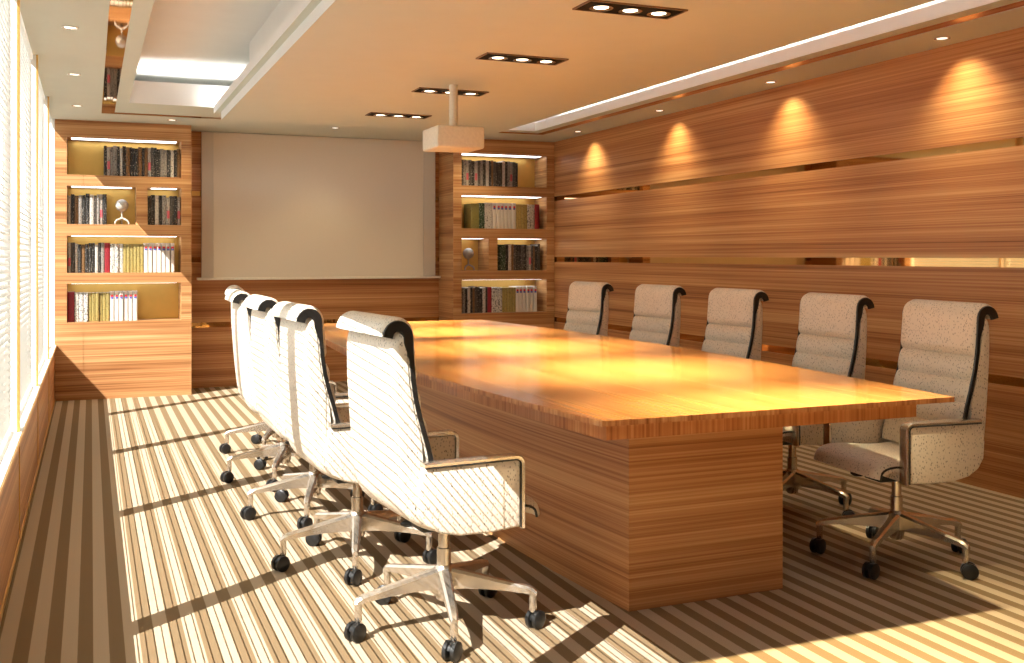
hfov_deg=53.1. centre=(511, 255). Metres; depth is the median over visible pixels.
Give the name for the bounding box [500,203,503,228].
book
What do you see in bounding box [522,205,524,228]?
book
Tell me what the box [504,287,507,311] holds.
book
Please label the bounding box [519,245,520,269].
book
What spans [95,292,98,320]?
book
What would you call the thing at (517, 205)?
book
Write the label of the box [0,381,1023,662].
floor
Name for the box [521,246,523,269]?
book
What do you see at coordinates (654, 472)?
conference table
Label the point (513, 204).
book
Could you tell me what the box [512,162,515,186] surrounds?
book
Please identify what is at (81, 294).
book
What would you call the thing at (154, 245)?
book
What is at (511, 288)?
book
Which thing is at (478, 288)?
book
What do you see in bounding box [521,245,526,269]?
book
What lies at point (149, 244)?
book
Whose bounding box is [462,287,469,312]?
book
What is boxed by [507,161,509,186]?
book
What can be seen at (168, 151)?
book
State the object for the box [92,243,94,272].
book
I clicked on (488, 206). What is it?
book
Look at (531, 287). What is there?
book
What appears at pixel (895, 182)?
wall
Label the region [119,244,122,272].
book
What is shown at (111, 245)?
book
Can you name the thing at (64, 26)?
recessed light
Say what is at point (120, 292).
book
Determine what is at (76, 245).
book
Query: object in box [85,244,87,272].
book
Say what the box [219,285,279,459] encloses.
office chair
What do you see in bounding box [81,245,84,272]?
book
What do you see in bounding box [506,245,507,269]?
book
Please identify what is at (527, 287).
book
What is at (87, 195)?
book
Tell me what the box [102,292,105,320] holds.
book
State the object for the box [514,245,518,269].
book
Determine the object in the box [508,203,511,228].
book
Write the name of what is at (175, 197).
book
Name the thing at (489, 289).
book
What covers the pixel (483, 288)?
book
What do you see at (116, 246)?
book
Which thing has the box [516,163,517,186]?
book
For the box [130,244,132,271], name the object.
book
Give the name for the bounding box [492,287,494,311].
book
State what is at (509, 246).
book
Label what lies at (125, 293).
book
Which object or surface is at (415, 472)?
office chair
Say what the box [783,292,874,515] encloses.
office chair
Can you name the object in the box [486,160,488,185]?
book
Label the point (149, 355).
bookcase
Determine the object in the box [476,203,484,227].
book
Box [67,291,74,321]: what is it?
book
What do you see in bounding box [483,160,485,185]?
book
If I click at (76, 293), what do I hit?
book
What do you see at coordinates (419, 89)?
recessed light
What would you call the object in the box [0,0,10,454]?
blind
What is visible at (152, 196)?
book
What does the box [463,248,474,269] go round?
sculpture
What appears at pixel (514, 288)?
book
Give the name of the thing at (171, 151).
book
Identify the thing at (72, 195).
book
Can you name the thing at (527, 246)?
book
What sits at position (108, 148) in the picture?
book
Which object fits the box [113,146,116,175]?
book
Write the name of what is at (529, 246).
book
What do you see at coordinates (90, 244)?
book
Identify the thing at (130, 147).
book
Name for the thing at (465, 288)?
book
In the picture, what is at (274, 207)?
projection screen
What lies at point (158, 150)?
book
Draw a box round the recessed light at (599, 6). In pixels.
[572,0,687,19]
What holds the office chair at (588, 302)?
on the floor
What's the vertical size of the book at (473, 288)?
0.250 m
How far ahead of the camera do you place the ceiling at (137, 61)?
6.62 m
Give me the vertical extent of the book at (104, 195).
0.267 m
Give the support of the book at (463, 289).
in the bookcase at (535, 159)
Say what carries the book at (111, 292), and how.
in the bookcase at (149, 355)
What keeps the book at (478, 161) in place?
in the bookcase at (535, 159)
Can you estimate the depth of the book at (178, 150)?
9.26 m
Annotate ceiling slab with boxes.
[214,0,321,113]
[221,0,934,132]
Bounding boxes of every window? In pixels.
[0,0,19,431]
[20,55,37,386]
[38,96,48,359]
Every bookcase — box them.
[55,119,190,400]
[439,139,553,328]
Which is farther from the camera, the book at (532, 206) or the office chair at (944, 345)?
the book at (532, 206)
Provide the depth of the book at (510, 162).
10.49 m
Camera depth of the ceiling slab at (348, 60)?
5.33 m
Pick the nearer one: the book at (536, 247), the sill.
the sill
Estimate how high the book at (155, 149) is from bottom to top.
0.264 m
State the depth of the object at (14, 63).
4.45 m
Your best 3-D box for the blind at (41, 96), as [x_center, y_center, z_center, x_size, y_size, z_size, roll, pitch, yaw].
[-3.150,-0.208,6.793,0.032,1.941,1.664,0,0,-22]
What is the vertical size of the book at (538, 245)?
0.270 m
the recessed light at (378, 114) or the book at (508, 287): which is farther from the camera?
the book at (508, 287)
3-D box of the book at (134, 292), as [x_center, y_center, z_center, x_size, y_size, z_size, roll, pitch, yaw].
[-3.392,0.443,9.211,0.033,0.262,0.206,0,0,-22]
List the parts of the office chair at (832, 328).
leg, arm frame, arm panel, leg, leg, edge trim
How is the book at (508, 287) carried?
in the bookcase at (535, 159)
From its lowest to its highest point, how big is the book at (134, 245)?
0.252 m
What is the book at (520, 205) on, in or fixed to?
in the bookcase at (535, 159)
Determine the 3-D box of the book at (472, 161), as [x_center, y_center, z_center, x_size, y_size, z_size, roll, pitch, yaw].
[-0.429,-0.831,10.426,0.026,0.251,0.209,0,0,-22]
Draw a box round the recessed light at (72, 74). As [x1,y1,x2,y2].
[67,73,80,75]
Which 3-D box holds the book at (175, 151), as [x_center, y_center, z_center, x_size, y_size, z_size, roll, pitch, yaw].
[-3.074,-0.831,9.333,0.026,0.250,0.195,0,0,-22]
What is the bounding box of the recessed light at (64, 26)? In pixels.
[61,25,78,29]
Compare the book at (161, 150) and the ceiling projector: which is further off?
the book at (161, 150)
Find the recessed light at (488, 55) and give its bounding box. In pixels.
[476,52,568,65]
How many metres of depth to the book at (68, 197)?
8.90 m
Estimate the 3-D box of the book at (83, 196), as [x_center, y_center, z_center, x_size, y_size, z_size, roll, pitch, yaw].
[-3.780,-0.405,9.042,0.025,0.255,0.191,0,0,-22]
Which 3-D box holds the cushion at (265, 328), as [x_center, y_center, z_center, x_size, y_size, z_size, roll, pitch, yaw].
[-1.146,0.493,4.902,0.227,0.610,0.452,0,0,-23]
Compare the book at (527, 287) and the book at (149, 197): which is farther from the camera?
the book at (527, 287)
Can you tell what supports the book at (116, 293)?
in the bookcase at (149, 355)
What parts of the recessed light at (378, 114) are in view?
backing plate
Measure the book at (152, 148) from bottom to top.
0.266 m
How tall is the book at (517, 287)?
0.262 m
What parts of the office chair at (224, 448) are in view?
leg, leg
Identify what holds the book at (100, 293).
in the bookcase at (149, 355)
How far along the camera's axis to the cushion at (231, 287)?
6.33 m
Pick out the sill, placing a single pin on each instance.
(7, 457)
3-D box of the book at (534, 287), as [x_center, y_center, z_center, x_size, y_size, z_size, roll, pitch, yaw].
[0.206,0.443,10.675,0.034,0.262,0.195,0,0,-22]
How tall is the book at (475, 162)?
0.249 m
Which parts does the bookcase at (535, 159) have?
panel, panel, panel, panel, panel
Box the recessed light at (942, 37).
[934,36,949,39]
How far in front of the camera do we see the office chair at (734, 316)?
5.82 m
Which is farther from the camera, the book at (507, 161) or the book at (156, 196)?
the book at (507, 161)
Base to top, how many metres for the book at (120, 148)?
0.250 m
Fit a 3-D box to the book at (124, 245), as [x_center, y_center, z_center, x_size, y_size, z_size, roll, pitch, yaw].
[-3.473,0.020,9.179,0.027,0.252,0.207,0,0,-22]
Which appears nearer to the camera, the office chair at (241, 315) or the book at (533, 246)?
the office chair at (241, 315)
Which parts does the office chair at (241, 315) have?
edge trim, leg, arm panel, leg, leg, leg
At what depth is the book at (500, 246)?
10.44 m
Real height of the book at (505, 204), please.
0.262 m
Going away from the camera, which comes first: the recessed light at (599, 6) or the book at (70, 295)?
the recessed light at (599, 6)
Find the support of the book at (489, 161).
in the bookcase at (535, 159)
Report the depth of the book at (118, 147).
9.06 m
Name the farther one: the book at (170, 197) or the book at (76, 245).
the book at (170, 197)
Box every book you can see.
[67,196,70,223]
[67,243,70,272]
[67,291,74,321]
[71,194,74,223]
[71,243,74,272]
[75,196,78,223]
[75,244,77,272]
[75,292,78,321]
[78,244,80,272]
[79,195,81,223]
[79,292,83,321]
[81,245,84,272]
[82,195,85,223]
[84,292,87,321]
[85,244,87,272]
[86,194,89,223]
[88,292,91,321]
[89,243,91,272]
[90,195,93,223]
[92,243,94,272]
[92,292,94,321]
[94,195,95,223]
[95,244,97,272]
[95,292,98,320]
[97,194,99,223]
[98,243,100,272]
[99,292,101,320]
[100,194,102,223]
[101,243,103,272]
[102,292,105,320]
[103,194,106,223]
[104,146,106,174]
[104,243,109,272]
[106,292,109,320]
[107,147,109,175]
[110,147,112,175]
[110,244,113,272]
[110,291,113,320]
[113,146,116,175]
[114,244,118,272]
[114,291,118,320]
[117,146,119,175]
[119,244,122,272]
[119,291,122,320]
[120,148,121,175]
[122,146,125,175]
[123,244,125,271]
[123,290,127,320]
[126,147,129,175]
[126,244,129,271]
[128,291,132,320]
[130,147,131,175]
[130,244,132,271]
[132,148,134,175]
[132,290,136,320]
[133,244,136,271]
[135,149,137,175]
[137,244,139,271]
[138,147,141,175]
[140,244,143,271]
[142,148,144,176]
[143,243,147,271]
[145,147,147,176]
[148,148,150,176]
[148,196,150,224]
[148,243,151,271]
[151,147,153,176]
[151,195,154,224]
[152,243,156,271]
[154,148,156,176]
[155,195,158,224]
[157,149,159,176]
[157,243,160,271]
[159,195,161,224]
[160,149,163,176]
[161,243,165,271]
[162,195,165,224]
[164,150,166,176]
[166,198,169,224]
[166,243,169,271]
[167,150,169,176]
[169,196,173,224]
[170,150,173,176]
[170,243,173,271]
[174,150,176,176]
[174,196,176,224]
[177,149,179,176]
[177,197,179,224]
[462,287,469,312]
[462,288,464,312]
[463,159,465,184]
[464,203,478,227]
[465,288,466,312]
[466,160,468,185]
[468,286,476,312]
[469,160,471,185]
[470,287,472,312]
[472,161,473,185]
[473,288,474,312]
[474,161,477,185]
[476,160,479,185]
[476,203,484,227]
[477,287,479,312]
[478,286,486,312]
[480,160,482,185]
[480,287,484,312]
[480,288,481,312]
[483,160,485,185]
[485,203,491,228]
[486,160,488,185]
[487,287,491,312]
[489,161,490,185]
[491,160,492,185]
[492,203,495,228]
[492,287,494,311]
[493,161,495,185]
[495,287,497,311]
[496,162,498,185]
[496,203,499,228]
[498,287,501,311]
[499,161,504,186]
[499,162,501,185]
[499,245,501,269]
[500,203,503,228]
[502,245,505,269]
[502,287,504,311]
[504,203,507,228]
[504,244,513,269]
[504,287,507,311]
[505,162,507,186]
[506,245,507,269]
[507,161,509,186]
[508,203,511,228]
[508,245,510,269]
[508,287,509,311]
[509,286,518,311]
[510,162,511,186]
[510,287,512,311]
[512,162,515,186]
[512,203,515,228]
[513,287,515,311]
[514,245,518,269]
[514,246,515,269]
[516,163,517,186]
[516,204,518,228]
[519,204,521,228]
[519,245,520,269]
[519,286,521,311]
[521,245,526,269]
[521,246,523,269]
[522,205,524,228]
[522,286,525,311]
[525,205,526,228]
[526,286,529,311]
[527,204,530,228]
[527,245,532,269]
[527,246,528,269]
[529,246,530,269]
[530,244,539,269]
[530,286,532,311]
[531,205,534,228]
[533,246,534,269]
[533,286,536,311]
[535,205,538,228]
[535,246,537,269]
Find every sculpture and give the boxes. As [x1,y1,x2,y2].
[114,199,129,223]
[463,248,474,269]
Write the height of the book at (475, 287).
0.266 m
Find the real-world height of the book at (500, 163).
0.250 m
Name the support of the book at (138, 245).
in the bookcase at (149, 355)
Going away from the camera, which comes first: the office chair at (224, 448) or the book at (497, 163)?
the office chair at (224, 448)
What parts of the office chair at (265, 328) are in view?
edge trim, leg, leg, leg, arm panel, arm frame, arm frame, leg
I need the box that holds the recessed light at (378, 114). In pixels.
[365,112,431,118]
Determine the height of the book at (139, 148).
0.265 m
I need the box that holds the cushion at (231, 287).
[225,285,243,294]
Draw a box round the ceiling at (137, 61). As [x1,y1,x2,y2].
[20,0,1023,141]
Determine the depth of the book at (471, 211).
10.35 m
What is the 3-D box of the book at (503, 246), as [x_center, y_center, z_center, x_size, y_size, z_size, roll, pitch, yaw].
[-0.119,0.015,10.544,0.035,0.262,0.199,0,0,-22]
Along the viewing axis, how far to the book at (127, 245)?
9.09 m
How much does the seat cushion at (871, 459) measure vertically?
0.074 m
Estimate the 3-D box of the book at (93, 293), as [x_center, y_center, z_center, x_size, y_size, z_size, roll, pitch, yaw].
[-3.706,0.448,9.069,0.027,0.252,0.200,0,0,-22]
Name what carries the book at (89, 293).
in the bookcase at (149, 355)
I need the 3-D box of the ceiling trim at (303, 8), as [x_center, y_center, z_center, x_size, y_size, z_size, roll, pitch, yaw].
[0.676,-1.153,3.716,2.284,0.063,10.360,0,0,-22]
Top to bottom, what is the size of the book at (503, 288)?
0.252 m
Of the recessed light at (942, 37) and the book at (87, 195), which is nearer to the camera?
the recessed light at (942, 37)
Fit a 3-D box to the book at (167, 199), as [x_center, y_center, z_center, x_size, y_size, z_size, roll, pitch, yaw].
[-3.129,-0.401,9.302,0.030,0.247,0.193,0,0,-22]
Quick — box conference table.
[324,320,954,611]
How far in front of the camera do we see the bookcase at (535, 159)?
10.48 m
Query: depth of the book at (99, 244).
9.00 m
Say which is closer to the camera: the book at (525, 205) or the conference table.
the conference table
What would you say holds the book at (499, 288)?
in the bookcase at (535, 159)
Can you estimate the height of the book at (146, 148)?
0.264 m
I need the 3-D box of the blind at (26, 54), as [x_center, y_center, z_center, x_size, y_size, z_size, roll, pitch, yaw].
[-2.507,-0.208,5.230,0.032,1.941,1.644,0,0,-22]
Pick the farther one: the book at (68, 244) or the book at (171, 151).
the book at (171, 151)
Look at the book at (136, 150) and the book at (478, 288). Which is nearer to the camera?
the book at (136, 150)
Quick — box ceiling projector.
[423,84,483,152]
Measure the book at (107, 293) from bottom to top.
0.252 m
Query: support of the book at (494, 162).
in the bookcase at (535, 159)
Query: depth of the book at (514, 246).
10.50 m
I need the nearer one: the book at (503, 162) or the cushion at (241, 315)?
the cushion at (241, 315)
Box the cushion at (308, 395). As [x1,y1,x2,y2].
[270,301,341,422]
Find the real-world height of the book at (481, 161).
0.262 m
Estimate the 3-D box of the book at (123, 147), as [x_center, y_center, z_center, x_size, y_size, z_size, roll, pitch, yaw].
[-3.476,-0.840,9.173,0.026,0.269,0.198,0,0,-22]
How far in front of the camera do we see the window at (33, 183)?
6.00 m
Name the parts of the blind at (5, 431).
ladder cord, rail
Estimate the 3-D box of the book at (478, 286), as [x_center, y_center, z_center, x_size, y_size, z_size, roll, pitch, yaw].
[-0.298,0.444,10.487,0.024,0.260,0.208,0,0,-22]
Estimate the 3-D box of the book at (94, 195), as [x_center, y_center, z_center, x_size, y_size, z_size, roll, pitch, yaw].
[-3.697,-0.404,9.082,0.020,0.253,0.204,0,0,-22]
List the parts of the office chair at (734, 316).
edge trim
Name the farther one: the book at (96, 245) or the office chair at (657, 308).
the book at (96, 245)
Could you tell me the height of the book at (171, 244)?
0.262 m
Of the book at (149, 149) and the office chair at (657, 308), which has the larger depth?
the book at (149, 149)
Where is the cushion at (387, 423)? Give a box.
[336,311,434,461]
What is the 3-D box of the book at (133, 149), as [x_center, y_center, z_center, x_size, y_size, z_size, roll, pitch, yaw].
[-3.402,-0.833,9.199,0.018,0.255,0.201,0,0,-22]
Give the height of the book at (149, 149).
0.260 m
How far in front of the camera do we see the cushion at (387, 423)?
3.22 m
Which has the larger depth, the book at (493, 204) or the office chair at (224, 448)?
the book at (493, 204)
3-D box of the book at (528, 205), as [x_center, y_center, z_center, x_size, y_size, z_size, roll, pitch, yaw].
[0.144,-0.405,10.655,0.039,0.254,0.197,0,0,-22]
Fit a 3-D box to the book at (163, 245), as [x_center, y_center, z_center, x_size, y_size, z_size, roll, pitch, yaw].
[-3.166,0.015,9.292,0.032,0.262,0.195,0,0,-22]
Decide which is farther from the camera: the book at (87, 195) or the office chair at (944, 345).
the book at (87, 195)
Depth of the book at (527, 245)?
10.58 m
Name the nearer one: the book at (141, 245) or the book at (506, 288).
the book at (141, 245)
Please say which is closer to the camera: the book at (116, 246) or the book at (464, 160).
the book at (116, 246)
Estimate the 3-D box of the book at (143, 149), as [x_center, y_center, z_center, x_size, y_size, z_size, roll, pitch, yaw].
[-3.325,-0.835,9.222,0.020,0.259,0.193,0,0,-22]
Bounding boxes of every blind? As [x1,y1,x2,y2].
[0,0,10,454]
[20,12,32,410]
[38,74,44,370]
[49,112,50,346]
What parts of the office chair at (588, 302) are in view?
edge trim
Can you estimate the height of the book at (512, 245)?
0.269 m
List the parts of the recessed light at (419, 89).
backing plate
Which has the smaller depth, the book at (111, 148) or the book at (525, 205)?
the book at (111, 148)
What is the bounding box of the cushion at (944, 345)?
[882,299,991,442]
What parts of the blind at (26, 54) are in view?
rail, head rail, ladder cord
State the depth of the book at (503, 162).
10.46 m
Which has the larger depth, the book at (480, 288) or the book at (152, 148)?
the book at (480, 288)
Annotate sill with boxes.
[0,345,56,496]
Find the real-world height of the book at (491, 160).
0.266 m
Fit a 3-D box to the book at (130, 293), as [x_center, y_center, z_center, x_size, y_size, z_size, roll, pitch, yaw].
[-3.428,0.443,9.197,0.033,0.262,0.207,0,0,-22]
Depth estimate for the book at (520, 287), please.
10.53 m
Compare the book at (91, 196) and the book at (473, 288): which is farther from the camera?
the book at (473, 288)
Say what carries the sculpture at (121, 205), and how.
in the bookcase at (149, 355)
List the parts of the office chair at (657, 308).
edge trim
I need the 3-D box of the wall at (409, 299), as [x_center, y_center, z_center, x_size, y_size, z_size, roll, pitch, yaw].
[-1.889,-0.200,10.209,4.850,2.900,0.120,0,0,-22]
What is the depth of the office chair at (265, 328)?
4.78 m
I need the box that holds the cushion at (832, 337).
[792,292,869,375]
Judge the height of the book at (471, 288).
0.258 m
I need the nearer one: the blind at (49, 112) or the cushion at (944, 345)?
the cushion at (944, 345)
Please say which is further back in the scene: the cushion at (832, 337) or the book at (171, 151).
the book at (171, 151)
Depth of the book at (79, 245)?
8.94 m
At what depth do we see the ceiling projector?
6.23 m
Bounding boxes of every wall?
[0,119,54,609]
[191,131,438,387]
[554,27,1023,498]
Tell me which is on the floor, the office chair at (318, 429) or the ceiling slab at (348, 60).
the office chair at (318, 429)
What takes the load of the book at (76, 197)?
in the bookcase at (149, 355)
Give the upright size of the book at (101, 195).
0.266 m
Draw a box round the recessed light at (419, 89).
[411,87,488,96]
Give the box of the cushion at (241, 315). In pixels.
[225,289,250,336]
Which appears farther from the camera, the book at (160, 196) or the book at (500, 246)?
the book at (500, 246)
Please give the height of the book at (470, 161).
0.263 m
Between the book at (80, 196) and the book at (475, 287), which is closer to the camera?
the book at (80, 196)
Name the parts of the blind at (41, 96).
head rail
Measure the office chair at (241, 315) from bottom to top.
1.062 m
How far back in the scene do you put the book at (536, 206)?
10.60 m
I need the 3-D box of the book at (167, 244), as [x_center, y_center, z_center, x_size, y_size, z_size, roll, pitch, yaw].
[-3.130,0.015,9.304,0.032,0.262,0.197,0,0,-22]
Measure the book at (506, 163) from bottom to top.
0.260 m
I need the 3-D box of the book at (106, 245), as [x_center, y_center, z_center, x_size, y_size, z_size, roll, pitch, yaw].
[-3.607,0.015,9.123,0.045,0.262,0.209,0,0,-22]
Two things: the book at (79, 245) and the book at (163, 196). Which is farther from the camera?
the book at (163, 196)
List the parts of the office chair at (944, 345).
arm frame, leg, arm panel, leg, leg, seat trim, edge trim, leg, leg, arm frame, arm panel, edge trim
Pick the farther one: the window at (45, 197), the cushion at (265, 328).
the window at (45, 197)
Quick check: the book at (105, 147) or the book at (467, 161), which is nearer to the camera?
the book at (105, 147)
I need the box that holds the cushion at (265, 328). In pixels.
[243,294,280,356]
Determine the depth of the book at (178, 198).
9.26 m
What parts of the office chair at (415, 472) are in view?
leg, lever, edge trim, leg, arm panel, arm frame, leg, arm panel, leg, arm frame, leg, seat trim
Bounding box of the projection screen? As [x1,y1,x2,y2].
[197,132,440,279]
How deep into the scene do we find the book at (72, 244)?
8.92 m
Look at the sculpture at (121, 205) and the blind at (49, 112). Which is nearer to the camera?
the blind at (49, 112)
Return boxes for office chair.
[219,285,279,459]
[220,289,298,491]
[240,294,382,528]
[270,301,436,585]
[336,311,545,662]
[564,281,613,335]
[629,284,685,346]
[701,288,768,360]
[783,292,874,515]
[809,299,998,579]
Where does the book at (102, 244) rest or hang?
in the bookcase at (149, 355)
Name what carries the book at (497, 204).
in the bookcase at (535, 159)
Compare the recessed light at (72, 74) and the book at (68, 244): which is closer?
the recessed light at (72, 74)
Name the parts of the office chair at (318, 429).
leg, edge trim, lever, leg, arm frame, arm panel, arm frame, arm panel, leg, leg, leg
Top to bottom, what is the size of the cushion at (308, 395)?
0.610 m
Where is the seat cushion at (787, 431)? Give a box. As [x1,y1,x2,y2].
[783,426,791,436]
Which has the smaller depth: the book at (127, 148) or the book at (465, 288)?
the book at (127, 148)
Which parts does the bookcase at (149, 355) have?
panel, panel, panel, panel, panel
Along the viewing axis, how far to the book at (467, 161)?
10.30 m
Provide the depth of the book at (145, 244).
9.14 m
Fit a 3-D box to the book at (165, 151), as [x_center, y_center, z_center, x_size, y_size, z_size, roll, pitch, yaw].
[-3.155,-0.830,9.300,0.026,0.249,0.196,0,0,-22]
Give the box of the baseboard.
[0,399,54,623]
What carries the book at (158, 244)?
in the bookcase at (149, 355)
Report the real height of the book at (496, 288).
0.254 m
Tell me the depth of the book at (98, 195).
9.00 m
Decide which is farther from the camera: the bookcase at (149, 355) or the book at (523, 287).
the book at (523, 287)
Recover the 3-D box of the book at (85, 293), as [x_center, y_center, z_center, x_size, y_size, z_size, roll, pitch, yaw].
[-3.765,0.447,9.049,0.035,0.254,0.206,0,0,-22]
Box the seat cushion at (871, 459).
[814,441,899,479]
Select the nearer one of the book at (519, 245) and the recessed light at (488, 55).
the recessed light at (488, 55)
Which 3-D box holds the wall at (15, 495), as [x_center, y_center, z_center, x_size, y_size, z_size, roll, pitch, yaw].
[-1.721,0.010,3.347,0.066,2.480,12.700,0,0,-22]

